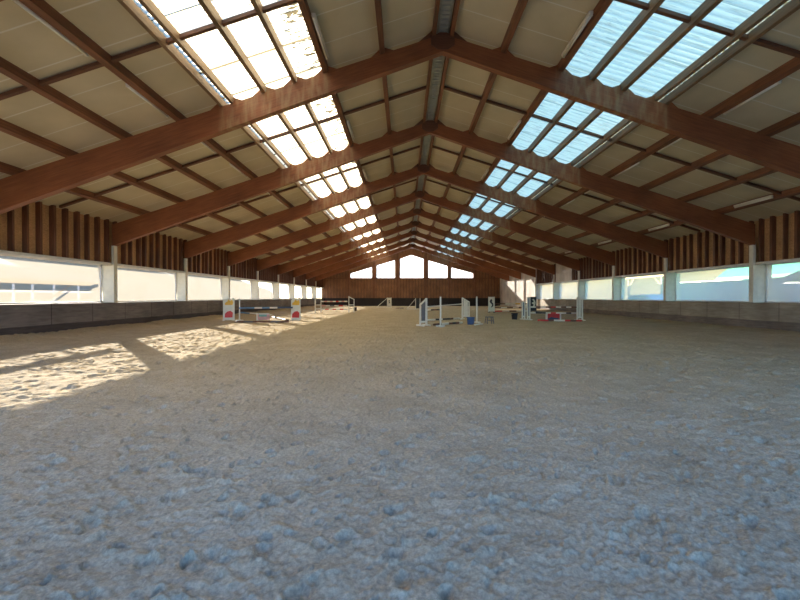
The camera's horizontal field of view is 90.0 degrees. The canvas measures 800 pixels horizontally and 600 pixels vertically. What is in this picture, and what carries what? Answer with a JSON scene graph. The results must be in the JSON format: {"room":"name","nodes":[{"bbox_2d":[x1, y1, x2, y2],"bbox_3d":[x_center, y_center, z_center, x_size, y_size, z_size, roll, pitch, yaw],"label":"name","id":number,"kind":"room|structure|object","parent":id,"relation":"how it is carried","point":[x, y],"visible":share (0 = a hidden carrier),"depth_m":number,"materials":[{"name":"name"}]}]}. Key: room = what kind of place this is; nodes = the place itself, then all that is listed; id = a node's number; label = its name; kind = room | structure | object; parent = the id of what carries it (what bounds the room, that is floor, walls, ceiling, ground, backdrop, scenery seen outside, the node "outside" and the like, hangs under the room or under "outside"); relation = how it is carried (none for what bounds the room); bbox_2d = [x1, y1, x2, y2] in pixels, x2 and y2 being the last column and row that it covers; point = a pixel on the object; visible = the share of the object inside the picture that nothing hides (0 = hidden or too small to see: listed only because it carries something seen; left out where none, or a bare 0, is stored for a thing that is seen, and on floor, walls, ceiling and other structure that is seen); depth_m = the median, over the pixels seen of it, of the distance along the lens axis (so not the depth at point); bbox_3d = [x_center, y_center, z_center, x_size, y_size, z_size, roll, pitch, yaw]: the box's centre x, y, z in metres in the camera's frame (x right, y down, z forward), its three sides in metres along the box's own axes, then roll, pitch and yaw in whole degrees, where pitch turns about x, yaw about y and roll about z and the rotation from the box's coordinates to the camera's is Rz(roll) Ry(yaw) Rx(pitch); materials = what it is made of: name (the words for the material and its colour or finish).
{"room":"sports facility","nodes":[
{"label":"sports facility","id":0,"kind":"room"},
{"bbox_2d":[0,201,323,287],"bbox_3d":[-12.163,-1.011,30.750,0.970,4.843,57.855,0,0,1],"label":"wall","id":1,"kind":"structure","parent":0,"point":[35,229],"depth_m":15.72,"materials":[{"name":"brown wood"}]},
{"bbox_2d":[0,254,101,303],"bbox_3d":[-12.336,-0.651,13.806,0.060,1.586,5.350,0,0,1],"label":"window","id":2,"kind":"structure","parent":1,"relation":"in","point":[23,279],"depth_m":13.96,"materials":[{"name":"clear glass"}]},
{"bbox_2d":[102,246,117,301],"bbox_3d":[-12.142,-1.069,16.576,0.730,2.340,0.200,0,0,1],"label":"wall column","id":3,"kind":"structure","parent":1,"relation":"attached to","point":[109,272],"depth_m":16.51,"materials":[{"name":"paint"}]},
{"bbox_2d":[112,119,754,245],"bbox_3d":[1.262,-4.821,16.388,26.220,5.205,0.235,0,0,1],"label":"roof beam","id":4,"kind":"structure","parent":3,"relation":"on","point":[736,229],"depth_m":16.30,"materials":[{"name":"brown wood"}]},
{"bbox_2d":[102,266,176,301],"bbox_3d":[-12.279,-0.693,19.205,0.060,1.586,5.350,0,0,1],"label":"window","id":5,"kind":"structure","parent":1,"relation":"in","point":[134,284],"depth_m":19.30,"materials":[{"name":"clear glass"}]},
{"bbox_2d":[0,298,323,334],"bbox_3d":[-11.993,0.650,30.761,0.650,1.320,57.855,0,0,1],"label":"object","id":6,"kind":"structure","parent":1,"relation":"attached to","point":[48,317],"depth_m":16.04,"materials":[{"name":"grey wood"}]},
{"bbox_2d":[177,258,187,300],"bbox_3d":[-12.085,-1.111,21.975,0.730,2.340,0.200,0,0,1],"label":"wall column","id":7,"kind":"structure","parent":1,"relation":"attached to","point":[182,278],"depth_m":21.91,"materials":[{"name":"paint"}]},
{"bbox_2d":[184,164,666,258],"bbox_3d":[1.319,-4.863,21.788,26.220,5.205,0.235,0,0,1],"label":"roof beam","id":8,"kind":"structure","parent":7,"relation":"on","point":[197,246],"depth_m":21.70,"materials":[{"name":"brown wood"}]},
{"bbox_2d":[188,274,221,300],"bbox_3d":[-12.222,-0.735,24.605,0.060,1.586,5.350,0,0,1],"label":"window","id":9,"kind":"structure","parent":1,"relation":"in","point":[200,287],"depth_m":25.00,"materials":[{"name":"clear glass"}]},
{"bbox_2d":[222,266,229,299],"bbox_3d":[-12.028,-1.154,27.375,0.730,2.340,0.200,0,0,1],"label":"wall column","id":10,"kind":"structure","parent":1,"relation":"attached to","point":[225,281],"depth_m":27.31,"materials":[{"name":"paint"}]},
{"bbox_2d":[228,190,614,265],"bbox_3d":[1.376,-4.905,27.187,26.220,5.205,0.235,0,0,1],"label":"roof beam","id":11,"kind":"structure","parent":10,"relation":"on","point":[589,251],"depth_m":27.10,"materials":[{"name":"brown wood"}]},
{"bbox_2d":[230,278,251,299],"bbox_3d":[-12.166,-0.777,30.004,0.060,1.586,5.350,0,0,1],"label":"window","id":12,"kind":"structure","parent":1,"relation":"in","point":[239,288],"depth_m":30.50,"materials":[{"name":"clear glass"}]},
{"bbox_2d":[252,271,258,299],"bbox_3d":[-11.971,-1.196,32.774,0.730,2.340,0.200,0,0,1],"label":"wall column","id":13,"kind":"structure","parent":1,"relation":"attached to","point":[255,284],"depth_m":32.70,"materials":[{"name":"paint"}]},
{"bbox_2d":[257,208,579,270],"bbox_3d":[1.433,-4.947,32.587,26.220,5.205,0.235,0,0,1],"label":"roof beam","id":14,"kind":"structure","parent":13,"relation":"on","point":[273,260],"depth_m":32.50,"materials":[{"name":"brown wood"}]},
{"bbox_2d":[259,281,272,299],"bbox_3d":[-12.109,-0.819,35.404,0.060,1.586,5.350,0,0,1],"label":"window","id":15,"kind":"structure","parent":1,"relation":"in","point":[265,288],"depth_m":36.00,"materials":[{"name":"clear glass"}]},
{"bbox_2d":[273,275,278,298],"bbox_3d":[-11.915,-1.238,38.174,0.730,2.340,0.200,0,0,1],"label":"wall column","id":16,"kind":"structure","parent":1,"relation":"attached to","point":[275,285],"depth_m":38.10,"materials":[{"name":"paint"}]},
{"bbox_2d":[278,221,554,274],"bbox_3d":[1.489,-4.989,37.986,26.220,5.205,0.235,0,0,1],"label":"roof beam","id":17,"kind":"structure","parent":16,"relation":"on","point":[286,267],"depth_m":37.89,"materials":[{"name":"brown wood"}]},
{"bbox_2d":[273,283,289,298],"bbox_3d":[-12.052,-0.861,40.803,0.060,1.586,5.350,0,0,1],"label":"window","id":18,"kind":"structure","parent":1,"relation":"in","point":[284,289],"depth_m":41.71,"materials":[{"name":"clear glass"}]},
{"bbox_2d":[290,277,294,298],"bbox_3d":[-11.858,-1.280,43.573,0.730,2.340,0.200,0,0,1],"label":"wall column","id":19,"kind":"structure","parent":1,"relation":"attached to","point":[292,287],"depth_m":43.51,"materials":[{"name":"paint"}]},
{"bbox_2d":[294,230,535,277],"bbox_3d":[1.546,-5.031,43.386,26.220,5.205,0.235,0,0,1],"label":"roof beam","id":20,"kind":"structure","parent":19,"relation":"on","point":[320,264],"depth_m":43.30,"materials":[{"name":"brown wood"}]},
{"bbox_2d":[295,285,301,298],"bbox_3d":[-11.995,-0.903,46.203,0.060,1.586,5.350,0,0,1],"label":"window","id":21,"kind":"structure","parent":1,"relation":"in","point":[298,289],"depth_m":47.23,"materials":[{"name":"clear glass"}]},
{"bbox_2d":[302,280,306,298],"bbox_3d":[-11.801,-1.322,48.973,0.730,2.340,0.200,0,0,1],"label":"wall column","id":22,"kind":"structure","parent":1,"relation":"attached to","point":[304,288],"depth_m":48.90,"materials":[{"name":"paint"}]},
{"bbox_2d":[306,238,520,279],"bbox_3d":[1.603,-5.073,48.785,26.220,5.205,0.235,0,0,1],"label":"roof beam","id":23,"kind":"structure","parent":22,"relation":"on","point":[509,272],"depth_m":48.69,"materials":[{"name":"brown wood"}]},
{"bbox_2d":[312,281,315,298],"bbox_3d":[-11.745,-1.364,54.372,0.730,2.340,0.200,0,0,1],"label":"wall column","id":24,"kind":"structure","parent":1,"relation":"attached to","point":[313,288],"depth_m":54.30,"materials":[{"name":"paint"}]},
{"bbox_2d":[316,244,508,280],"bbox_3d":[1.659,-5.115,54.185,26.220,5.205,0.235,0,0,1],"label":"roof beam","id":25,"kind":"structure","parent":24,"relation":"on","point":[382,255],"depth_m":54.08,"materials":[{"name":"brown wood"}]},
{"bbox_3d":[-12.198,-1.027,11.176,0.730,2.340,0.200,0,0,1],"label":"wall column","id":26,"kind":"structure","parent":1,"relation":"attached to","visible":0},
{"bbox_2d":[0,31,799,213],"bbox_3d":[1.206,-4.778,10.989,26.220,5.205,0.235,0,0,1],"label":"roof beam","id":27,"kind":"structure","parent":26,"relation":"on","point":[27,187],"depth_m":10.93,"materials":[{"name":"brown wood"}]},
{"bbox_2d":[0,161,305,265],"bbox_3d":[-10.448,-3.712,30.711,0.130,0.238,57.855,0,0,1],"label":"roof purlin","id":28,"kind":"structure","parent":27,"relation":"on","point":[6,168],"depth_m":14.57,"materials":[{"name":"brown wood"}]},
{"bbox_2d":[0,118,321,260],"bbox_3d":[-8.948,-4.192,30.691,0.130,0.238,57.855,0,0,1],"label":"roof purlin","id":29,"kind":"structure","parent":27,"relation":"on","point":[6,127],"depth_m":11.04,"materials":[{"name":"brown wood"}]},
{"bbox_2d":[19,0,354,256],"bbox_3d":[-5.878,-5.174,30.651,0.130,0.238,57.855,0,0,1],"label":"roof purlin","id":30,"kind":"structure","parent":27,"relation":"on","point":[41,8],"depth_m":8.62,"materials":[{"name":"brown wood"}]},
{"bbox_2d":[13,0,88,56],"bbox_3d":[-6.239,-4.895,7.193,0.090,0.118,1.580,0,0,1],"label":"lamp","id":31,"kind":"object","parent":30,"relation":"attached to","point":[17,2],"visible":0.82,"depth_m":7.11,"materials":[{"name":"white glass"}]},
{"bbox_2d":[125,83,167,117],"bbox_3d":[-6.211,-4.916,9.893,0.090,0.118,1.580,0,0,1],"label":"lamp","id":32,"kind":"object","parent":30,"relation":"attached to","point":[126,84],"visible":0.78,"depth_m":9.74,"materials":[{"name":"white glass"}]},
{"bbox_2d":[117,0,363,253],"bbox_3d":[-4.688,-5.555,30.636,0.070,0.218,57.855,0,0,1],"label":"roof purlin","id":33,"kind":"structure","parent":27,"relation":"on","point":[130,6],"depth_m":9.22,"materials":[{"name":"brown wood"}]},
{"bbox_2d":[138,0,369,257],"bbox_3d":[-4.408,-5.644,30.632,0.070,0.218,57.855,0,0,1],"label":"roof purlin","id":34,"kind":"structure","parent":27,"relation":"on","point":[152,9],"depth_m":9.31,"materials":[{"name":"brown wood"}]},
{"bbox_2d":[197,0,375,255],"bbox_3d":[-3.528,-5.936,30.621,0.090,0.245,57.855,0,0,1],"label":"roof purlin","id":35,"kind":"structure","parent":27,"relation":"on","point":[208,7],"depth_m":9.73,"materials":[{"name":"brown wood"}]},
{"bbox_2d":[250,0,379,248],"bbox_3d":[-2.678,-6.208,30.610,0.090,0.245,57.855,0,0,1],"label":"roof purlin","id":36,"kind":"structure","parent":27,"relation":"on","point":[257,5],"depth_m":10.13,"materials":[{"name":"brown wood"}]},
{"bbox_2d":[297,0,388,251],"bbox_3d":[-1.828,-6.470,30.599,0.130,0.238,57.855,0,0,1],"label":"roof purlin","id":37,"kind":"structure","parent":27,"relation":"on","point":[303,4],"depth_m":10.46,"materials":[{"name":"brown wood"}]},
{"bbox_2d":[311,13,328,59],"bbox_3d":[-1.909,-6.302,9.621,0.090,0.118,1.580,0,0,1],"label":"lamp","id":38,"kind":"object","parent":37,"relation":"attached to","point":[314,17],"visible":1,"depth_m":9.46,"materials":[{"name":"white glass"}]},
{"bbox_2d":[374,0,399,247],"bbox_3d":[-0.278,-6.966,30.579,0.130,0.238,57.855,0,0,1],"label":"roof purlin","id":39,"kind":"structure","parent":27,"relation":"on","point":[378,8],"depth_m":12.42,"materials":[{"name":"brown wood"}]},
{"bbox_2d":[422,0,527,251],"bbox_3d":[3.021,-6.965,30.544,0.130,0.238,57.855,0,0,1],"label":"roof purlin","id":40,"kind":"structure","parent":27,"relation":"on","point":[521,4],"depth_m":12.50,"materials":[{"name":"brown wood"}]},
{"bbox_2d":[432,0,612,255],"bbox_3d":[4.571,-6.469,30.532,0.130,0.238,57.855,0,0,1],"label":"roof purlin","id":41,"kind":"structure","parent":27,"relation":"on","point":[602,6],"depth_m":10.70,"materials":[{"name":"brown wood"}]},
{"bbox_2d":[561,11,592,57],"bbox_3d":[4.211,-6.301,9.556,0.090,0.118,1.580,0,0,1],"label":"lamp","id":42,"kind":"object","parent":41,"relation":"attached to","point":[589,15],"visible":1,"depth_m":9.43,"materials":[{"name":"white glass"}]},
{"bbox_2d":[441,0,664,252],"bbox_3d":[5.421,-6.207,30.525,0.090,0.245,57.855,0,0,1],"label":"roof purlin","id":43,"kind":"structure","parent":27,"relation":"on","point":[641,19],"depth_m":10.21,"materials":[{"name":"brown wood"}]},
{"bbox_2d":[448,0,722,255],"bbox_3d":[6.271,-5.935,30.518,0.090,0.245,57.855,0,0,1],"label":"roof purlin","id":44,"kind":"structure","parent":27,"relation":"on","point":[707,6],"depth_m":9.81,"materials":[{"name":"brown wood"}]},
{"bbox_2d":[454,0,787,257],"bbox_3d":[7.151,-5.644,30.511,0.070,0.218,57.855,0,0,1],"label":"roof purlin","id":45,"kind":"structure","parent":27,"relation":"on","point":[770,6],"depth_m":9.36,"materials":[{"name":"brown wood"}]},
{"bbox_2d":[456,0,799,257],"bbox_3d":[7.431,-5.554,30.509,0.070,0.218,57.855,0,0,1],"label":"roof purlin","id":46,"kind":"structure","parent":27,"relation":"on","point":[792,6],"depth_m":9.35,"materials":[{"name":"brown wood"}]},
{"bbox_2d":[464,57,799,260],"bbox_3d":[8.621,-5.173,30.499,0.130,0.238,57.855,0,0,1],"label":"roof purlin","id":47,"kind":"structure","parent":27,"relation":"on","point":[792,65],"depth_m":10.48,"materials":[{"name":"brown wood"}]},
{"bbox_2d":[723,80,781,114],"bbox_3d":[8.518,-4.915,9.738,0.090,0.118,1.580,0,0,1],"label":"lamp","id":48,"kind":"object","parent":47,"relation":"attached to","point":[780,81],"visible":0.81,"depth_m":9.60,"materials":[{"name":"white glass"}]},
{"bbox_2d":[496,167,777,264],"bbox_3d":[11.691,-4.190,30.475,0.130,0.238,57.855,0,0,1],"label":"roof purlin","id":49,"kind":"structure","parent":27,"relation":"on","point":[764,171],"depth_m":15.06,"materials":[{"name":"brown wood"}]},
{"bbox_2d":[508,186,799,268],"bbox_3d":[13.191,-3.710,30.463,0.130,0.238,57.855,0,0,1],"label":"roof purlin","id":50,"kind":"structure","parent":27,"relation":"on","point":[794,191],"depth_m":15.67,"materials":[{"name":"brown wood"}]},
{"bbox_2d":[734,195,772,207],"bbox_3d":[12.884,-3.582,14.617,0.090,0.118,1.580,0,0,1],"label":"lamp","id":51,"kind":"object","parent":50,"relation":"attached to","point":[769,196],"visible":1,"depth_m":14.51,"materials":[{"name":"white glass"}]},
{"bbox_2d":[0,304,799,599],"bbox_3d":[1.360,1.090,28.524,27.218,0.400,62.255,0,0,1],"label":"floor","id":52,"kind":"structure","parent":0,"point":[368,452],"depth_m":3.37,"materials":[{"name":"beige sand"}]},
{"bbox_2d":[223,298,234,320],"bbox_3d":[-9.830,0.534,22.971,0.620,1.300,0.520,0,0,-14],"label":"jump wing","id":53,"kind":"object","parent":52,"relation":"on","point":[228,304],"visible":0.99,"depth_m":22.95},
{"bbox_2d":[235,321,288,322],"bbox_3d":[-7.193,1.131,20.840,2.776,0.105,0.090,0,0,-3],"label":"pole","id":54,"kind":"object","parent":52,"relation":"on","point":[235,321],"visible":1,"depth_m":20.81,"materials":[{"name":"brown paint"}]},
{"bbox_2d":[256,313,269,319],"bbox_3d":[-7.892,0.977,23.052,0.720,0.400,0.360,0,0,-5],"label":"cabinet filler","id":55,"kind":"object","parent":52,"relation":"on","point":[259,316],"visible":0.95,"depth_m":23.02,"materials":[{"name":"pink paint"}]},
{"bbox_2d":[290,297,301,320],"bbox_3d":[-5.972,0.523,22.931,0.560,1.340,0.520,0,0,6],"label":"jump wing","id":56,"kind":"object","parent":52,"relation":"on","point":[295,303],"visible":0.93,"depth_m":22.90},
{"bbox_2d":[416,298,430,325],"bbox_3d":[1.090,0.564,18.708,0.410,1.300,0.600,0,1,-31],"label":"jump wing","id":57,"kind":"object","parent":52,"relation":"on","point":[423,305],"visible":0.94,"depth_m":18.70},
{"bbox_2d":[460,297,469,319],"bbox_3d":[3.934,0.506,23.950,0.490,1.320,0.600,0,1,29],"label":"jump wing","id":58,"kind":"object","parent":52,"relation":"on","point":[466,309],"visible":0.84,"depth_m":23.92},
{"bbox_2d":[488,297,494,312],"bbox_3d":[7.840,0.404,34.275,0.540,1.380,0.500,0,0,1],"label":"jump wing","id":59,"kind":"object","parent":52,"relation":"on","point":[491,300],"visible":1,"depth_m":34.25},
{"bbox_2d":[530,297,536,311],"bbox_3d":[11.710,0.393,35.131,0.540,1.380,0.500,0,0,1],"label":"jump wing","id":60,"kind":"object","parent":52,"relation":"on","point":[533,300],"visible":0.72,"depth_m":35.10},
{"bbox_2d":[574,297,585,320],"bbox_3d":[10.280,0.520,22.872,0.370,1.340,0.600,0,0,-5],"label":"jump wing","id":61,"kind":"object","parent":52,"relation":"on","point":[580,315],"visible":0.83,"depth_m":22.86},
{"bbox_2d":[531,306,576,307],"bbox_3d":[8.863,0.410,23.127,2.503,0.080,0.080,0,0,12],"label":"pole","id":62,"kind":"object","parent":61,"relation":"attached to","point":[531,306],"visible":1,"depth_m":23.10,"materials":[{"name":"white paint"}]},
{"bbox_2d":[531,312,576,313],"bbox_3d":[8.863,0.750,23.130,2.503,0.080,0.080,0,0,12],"label":"pole","id":63,"kind":"object","parent":61,"relation":"attached to","point":[531,312],"visible":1,"depth_m":23.09,"materials":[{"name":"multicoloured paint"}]},
{"bbox_3d":[-9.097,0.550,22.677,0.400,1.280,0.560,0,0,-11],"label":"post","id":64,"kind":"object","parent":52,"relation":"on","visible":0},
{"bbox_2d":[239,307,292,308],"bbox_3d":[-7.606,0.443,22.719,2.958,0.120,0.100,0,0,-5],"label":"pole","id":65,"kind":"object","parent":64,"relation":"attached to","point":[239,307],"visible":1,"depth_m":22.67,"materials":[{"name":"blue paint"}]},
{"bbox_2d":[0,0,799,269],"bbox_3d":[1.372,-5.415,30.623,27.800,4.538,58.555,0,0,1],"label":"ceiling","id":66,"kind":"structure","parent":0,"point":[348,28],"depth_m":11.07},
{"bbox_2d":[0,0,296,100],"bbox_3d":[-5.512,-5.223,8.408,12.700,4.144,0.090,0,0,1],"label":"batten","id":67,"kind":"object","parent":66,"relation":"attached to","point":[246,15],"visible":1,"depth_m":8.38,"materials":[{"name":"brown wood"}]},
{"bbox_2d":[134,0,319,96],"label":"window","id":68,"kind":"structure","parent":66,"relation":"attached to","point":[289,25],"depth_m":9.22,"materials":[{"name":"white glass"}]},
{"bbox_2d":[59,86,425,207],"bbox_3d":[-5.455,-5.265,13.807,12.700,4.144,0.090,0,0,1],"label":"batten","id":69,"kind":"object","parent":66,"relation":"attached to","point":[423,87],"visible":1,"depth_m":13.78,"materials":[{"name":"brown wood"}]},
{"bbox_2d":[222,65,347,162],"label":"window","id":70,"kind":"structure","parent":66,"relation":"attached to","point":[323,108],"depth_m":13.72,"materials":[{"name":"white glass"}]},
{"bbox_2d":[156,145,419,232],"bbox_3d":[-5.398,-5.307,19.207,12.700,4.144,0.090,0,0,1],"label":"batten","id":71,"kind":"object","parent":66,"relation":"attached to","point":[416,147],"visible":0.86,"depth_m":19.17,"materials":[{"name":"brown wood"}]},
{"bbox_2d":[282,142,361,195],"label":"window","id":72,"kind":"structure","parent":66,"relation":"attached to","point":[353,176],"depth_m":19.86,"materials":[{"name":"white glass"}]},
{"bbox_2d":[312,181,369,216],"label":"window","id":73,"kind":"structure","parent":66,"relation":"attached to","point":[364,201],"depth_m":25.62,"materials":[{"name":"white glass"}]},
{"bbox_2d":[331,204,375,229],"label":"window","id":74,"kind":"structure","parent":66,"relation":"attached to","point":[370,218],"depth_m":31.20,"materials":[{"name":"white glass"}]},
{"bbox_2d":[343,219,379,238],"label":"window","id":75,"kind":"structure","parent":66,"relation":"attached to","point":[372,221],"depth_m":33.37,"materials":[{"name":"white glass"}]},
{"bbox_2d":[317,179,415,212],"bbox_3d":[-5.341,-5.349,24.607,12.700,4.144,0.090,0,0,1],"label":"batten","id":76,"kind":"object","parent":66,"relation":"attached to","point":[414,179],"visible":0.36,"depth_m":24.52,"materials":[{"name":"brown wood"}]},
{"bbox_2d":[452,219,490,237],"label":"window","id":77,"kind":"structure","parent":66,"relation":"attached to","point":[459,220],"depth_m":36.51,"materials":[{"name":"clear glass"}]},
{"bbox_2d":[460,204,508,227],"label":"window","id":78,"kind":"structure","parent":66,"relation":"attached to","point":[463,217],"depth_m":30.92,"materials":[{"name":"clear glass"}]},
{"bbox_2d":[470,180,534,214],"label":"window","id":79,"kind":"structure","parent":66,"relation":"attached to","point":[477,201],"depth_m":25.36,"materials":[{"name":"clear glass"}]},
{"bbox_2d":[426,179,578,228],"bbox_3d":[7.958,-5.348,24.467,12.700,4.144,0.090,0,0,1],"label":"batten","id":80,"kind":"object","parent":66,"relation":"attached to","point":[426,179],"visible":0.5,"depth_m":24.45,"materials":[{"name":"brown wood"}]},
{"bbox_2d":[487,142,578,193],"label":"window","id":81,"kind":"structure","parent":66,"relation":"attached to","point":[496,176],"depth_m":19.60,"materials":[{"name":"clear glass"}]},
{"bbox_2d":[433,146,699,231],"bbox_3d":[7.901,-5.306,19.067,12.700,4.144,0.090,0,0,1],"label":"batten","id":82,"kind":"object","parent":66,"relation":"attached to","point":[435,147],"visible":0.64,"depth_m":19.03,"materials":[{"name":"brown wood"}]},
{"bbox_2d":[514,64,664,160],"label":"window","id":83,"kind":"structure","parent":66,"relation":"attached to","point":[551,104],"depth_m":13.49,"materials":[{"name":"clear glass"}]},
{"bbox_2d":[444,86,799,200],"bbox_3d":[7.844,-5.264,13.668,12.700,4.144,0.090,0,0,1],"label":"batten","id":84,"kind":"object","parent":66,"relation":"attached to","point":[445,87],"visible":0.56,"depth_m":13.64,"materials":[{"name":"brown wood"}]},
{"bbox_2d":[569,0,790,94],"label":"window","id":85,"kind":"structure","parent":66,"relation":"attached to","point":[617,18],"depth_m":9.16,"materials":[{"name":"clear glass"}]},
{"bbox_2d":[614,0,799,57],"bbox_3d":[7.788,-5.222,8.268,12.700,4.144,0.090,0,0,1],"label":"batten","id":86,"kind":"object","parent":66,"relation":"attached to","point":[635,3],"visible":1,"depth_m":8.25,"materials":[{"name":"brown wood"}]},
{"bbox_2d":[322,248,499,297],"bbox_3d":[1.716,-3.327,59.571,26.820,9.025,0.390,0,0,1],"label":"wall","id":87,"kind":"structure","parent":0,"point":[482,285],"depth_m":59.49,"materials":[{"name":"brown wood"}]},
{"bbox_2d":[0,56,334,256],"bbox_3d":[-7.408,-4.685,30.671,0.130,0.238,57.855,0,0,1],"label":"roof purlin","id":88,"kind":"structure","parent":87,"relation":"attached to","point":[7,68],"depth_m":9.67,"materials":[{"name":"brown wood"}]},
{"bbox_2d":[350,267,371,277],"bbox_3d":[-5.788,-4.110,59.689,3.290,1.729,0.060,0,0,1],"label":"window","id":89,"kind":"structure","parent":87,"relation":"in","point":[365,273],"depth_m":59.68,"materials":[{"name":"white glass"}]},
{"bbox_2d":[376,260,394,277],"bbox_3d":[-2.123,-4.625,59.646,2.820,2.759,0.060,0,0,1],"label":"window","id":90,"kind":"structure","parent":87,"relation":"in","point":[385,270],"depth_m":59.64,"materials":[{"name":"white glass"}]},
{"bbox_2d":[323,298,499,305],"bbox_3d":[1.714,0.401,59.435,26.220,1.370,0.220,0,0,1],"label":"baseboard","id":91,"kind":"structure","parent":87,"relation":"attached to","point":[357,301],"depth_m":59.35,"materials":[{"name":"brown wood"}]},
{"bbox_2d":[400,255,423,277],"bbox_3d":[1.746,-5.004,59.603,3.600,3.518,0.060,0,0,1],"label":"window","id":92,"kind":"structure","parent":87,"relation":"in","point":[411,266],"depth_m":59.60,"materials":[{"name":"white glass"}]},
{"bbox_2d":[428,260,446,277],"bbox_3d":[5.611,-4.594,59.565,2.930,2.699,0.060,0,0,1],"label":"window","id":93,"kind":"structure","parent":87,"relation":"in","point":[435,270],"depth_m":59.57,"materials":[{"name":"white glass"}]},
{"bbox_2d":[451,267,472,277],"bbox_3d":[9.236,-4.064,59.531,3.340,1.639,0.060,0,0,1],"label":"window","id":94,"kind":"structure","parent":87,"relation":"in","point":[455,273],"depth_m":59.54,"materials":[{"name":"white glass"}]},
{"bbox_2d":[476,112,799,264],"bbox_3d":[10.151,-4.683,30.487,0.130,0.238,57.855,0,0,1],"label":"roof purlin","id":95,"kind":"structure","parent":87,"relation":"attached to","point":[793,120],"depth_m":13.61,"materials":[{"name":"brown wood"}]},
{"bbox_2d":[500,210,799,306],"bbox_3d":[14.981,-0.996,30.490,0.980,4.817,57.905,0,0,1],"label":"wall","id":96,"kind":"structure","parent":0,"point":[777,239],"depth_m":20.21,"materials":[{"name":"brown wood"}]},
{"bbox_2d":[540,283,552,298],"bbox_3d":[15.086,-0.859,40.518,0.060,1.586,5.350,0,0,1],"label":"window","id":97,"kind":"structure","parent":96,"relation":"in","point":[546,290],"depth_m":41.21,"materials":[{"name":"clear glass"}]},
{"bbox_2d":[553,275,558,298],"bbox_3d":[14.924,-1.236,37.892,0.790,2.340,0.200,0,0,1],"label":"wall column","id":98,"kind":"structure","parent":96,"relation":"attached to","point":[555,285],"depth_m":37.83,"materials":[{"name":"paint"}]},
{"bbox_2d":[559,281,577,299],"bbox_3d":[15.030,-0.817,35.119,0.060,1.586,5.350,0,0,1],"label":"window","id":99,"kind":"structure","parent":96,"relation":"in","point":[567,290],"depth_m":35.69,"materials":[{"name":"clear glass"}]},
{"bbox_2d":[578,271,584,299],"bbox_3d":[14.867,-1.194,32.492,0.790,2.340,0.200,0,0,1],"label":"wall column","id":100,"kind":"structure","parent":96,"relation":"attached to","point":[581,284],"depth_m":32.43,"materials":[{"name":"paint"}]},
{"bbox_2d":[585,278,611,299],"bbox_3d":[14.973,-0.775,29.719,0.060,1.586,5.350,0,0,1],"label":"window","id":101,"kind":"structure","parent":96,"relation":"in","point":[599,289],"depth_m":30.15,"materials":[{"name":"clear glass"}]},
{"bbox_2d":[612,266,620,299],"bbox_3d":[14.810,-1.151,27.093,0.790,2.340,0.200,0,0,1],"label":"wall column","id":102,"kind":"structure","parent":96,"relation":"attached to","point":[616,282],"depth_m":27.03,"materials":[{"name":"paint"}]},
{"bbox_2d":[621,273,663,300],"bbox_3d":[14.916,-0.733,24.320,0.060,1.586,5.350,0,0,1],"label":"window","id":103,"kind":"structure","parent":96,"relation":"in","point":[643,287],"depth_m":24.51,"materials":[{"name":"clear glass"}]},
{"bbox_2d":[537,299,799,331],"bbox_3d":[14.731,0.715,22.380,0.650,1.320,41.655,0,0,1],"label":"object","id":104,"kind":"structure","parent":96,"relation":"attached to","point":[776,316],"depth_m":19.08,"materials":[{"name":"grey wood"}]},
{"bbox_2d":[663,258,674,300],"bbox_3d":[14.754,-1.109,21.693,0.790,2.340,0.200,0,0,1],"label":"wall column","id":105,"kind":"structure","parent":96,"relation":"attached to","point":[669,278],"depth_m":21.63,"materials":[{"name":"paint"}]},
{"bbox_2d":[675,266,748,301],"bbox_3d":[14.860,-0.691,18.920,0.060,1.586,5.350,0,0,1],"label":"window","id":106,"kind":"structure","parent":96,"relation":"in","point":[731,284],"depth_m":18.90,"materials":[{"name":"clear glass"}]},
{"bbox_2d":[749,245,765,302],"bbox_3d":[14.697,-1.067,16.294,0.790,2.340,0.200,0,0,1],"label":"wall column","id":107,"kind":"structure","parent":96,"relation":"attached to","point":[757,273],"depth_m":16.23,"materials":[{"name":"paint"}]},
{"bbox_2d":[765,261,799,302],"bbox_3d":[14.803,-0.648,13.521,0.060,1.586,5.350,0,0,1],"label":"window","id":108,"kind":"structure","parent":96,"relation":"in","point":[782,279],"depth_m":15.46,"materials":[{"name":"clear glass"}]},
{"bbox_3d":[-12.255,-0.985,5.776,0.730,2.340,0.200,0,0,1],"label":"wall column","id":109,"kind":"structure","parent":0,"visible":0},
{"bbox_3d":[1.149,-4.736,5.589,26.220,5.205,0.235,0,0,1],"label":"roof beam","id":110,"kind":"structure","parent":109,"relation":"on","visible":0},
{"bbox_2d":[409,0,439,248],"bbox_3d":[1.131,-7.417,30.560,0.100,0.228,57.855,0,0,1],"label":"roof purlin","id":111,"kind":"structure","parent":110,"relation":"on","point":[437,2],"depth_m":13.24,"materials":[{"name":"brown wood"}]},
{"bbox_2d":[410,0,453,248],"bbox_3d":[1.371,-7.454,30.558,0.340,0.060,57.855,0,0,1],"label":"tray","id":112,"kind":"object","parent":110,"relation":"attached to","point":[446,6],"visible":0.55,"depth_m":13.50,"materials":[{"name":"metal"}]},
{"bbox_2d":[413,0,459,243],"bbox_3d":[1.611,-7.417,30.555,0.100,0.228,57.855,0,0,1],"label":"roof purlin","id":113,"kind":"structure","parent":110,"relation":"on","point":[456,2],"depth_m":13.30,"materials":[{"name":"brown wood"}]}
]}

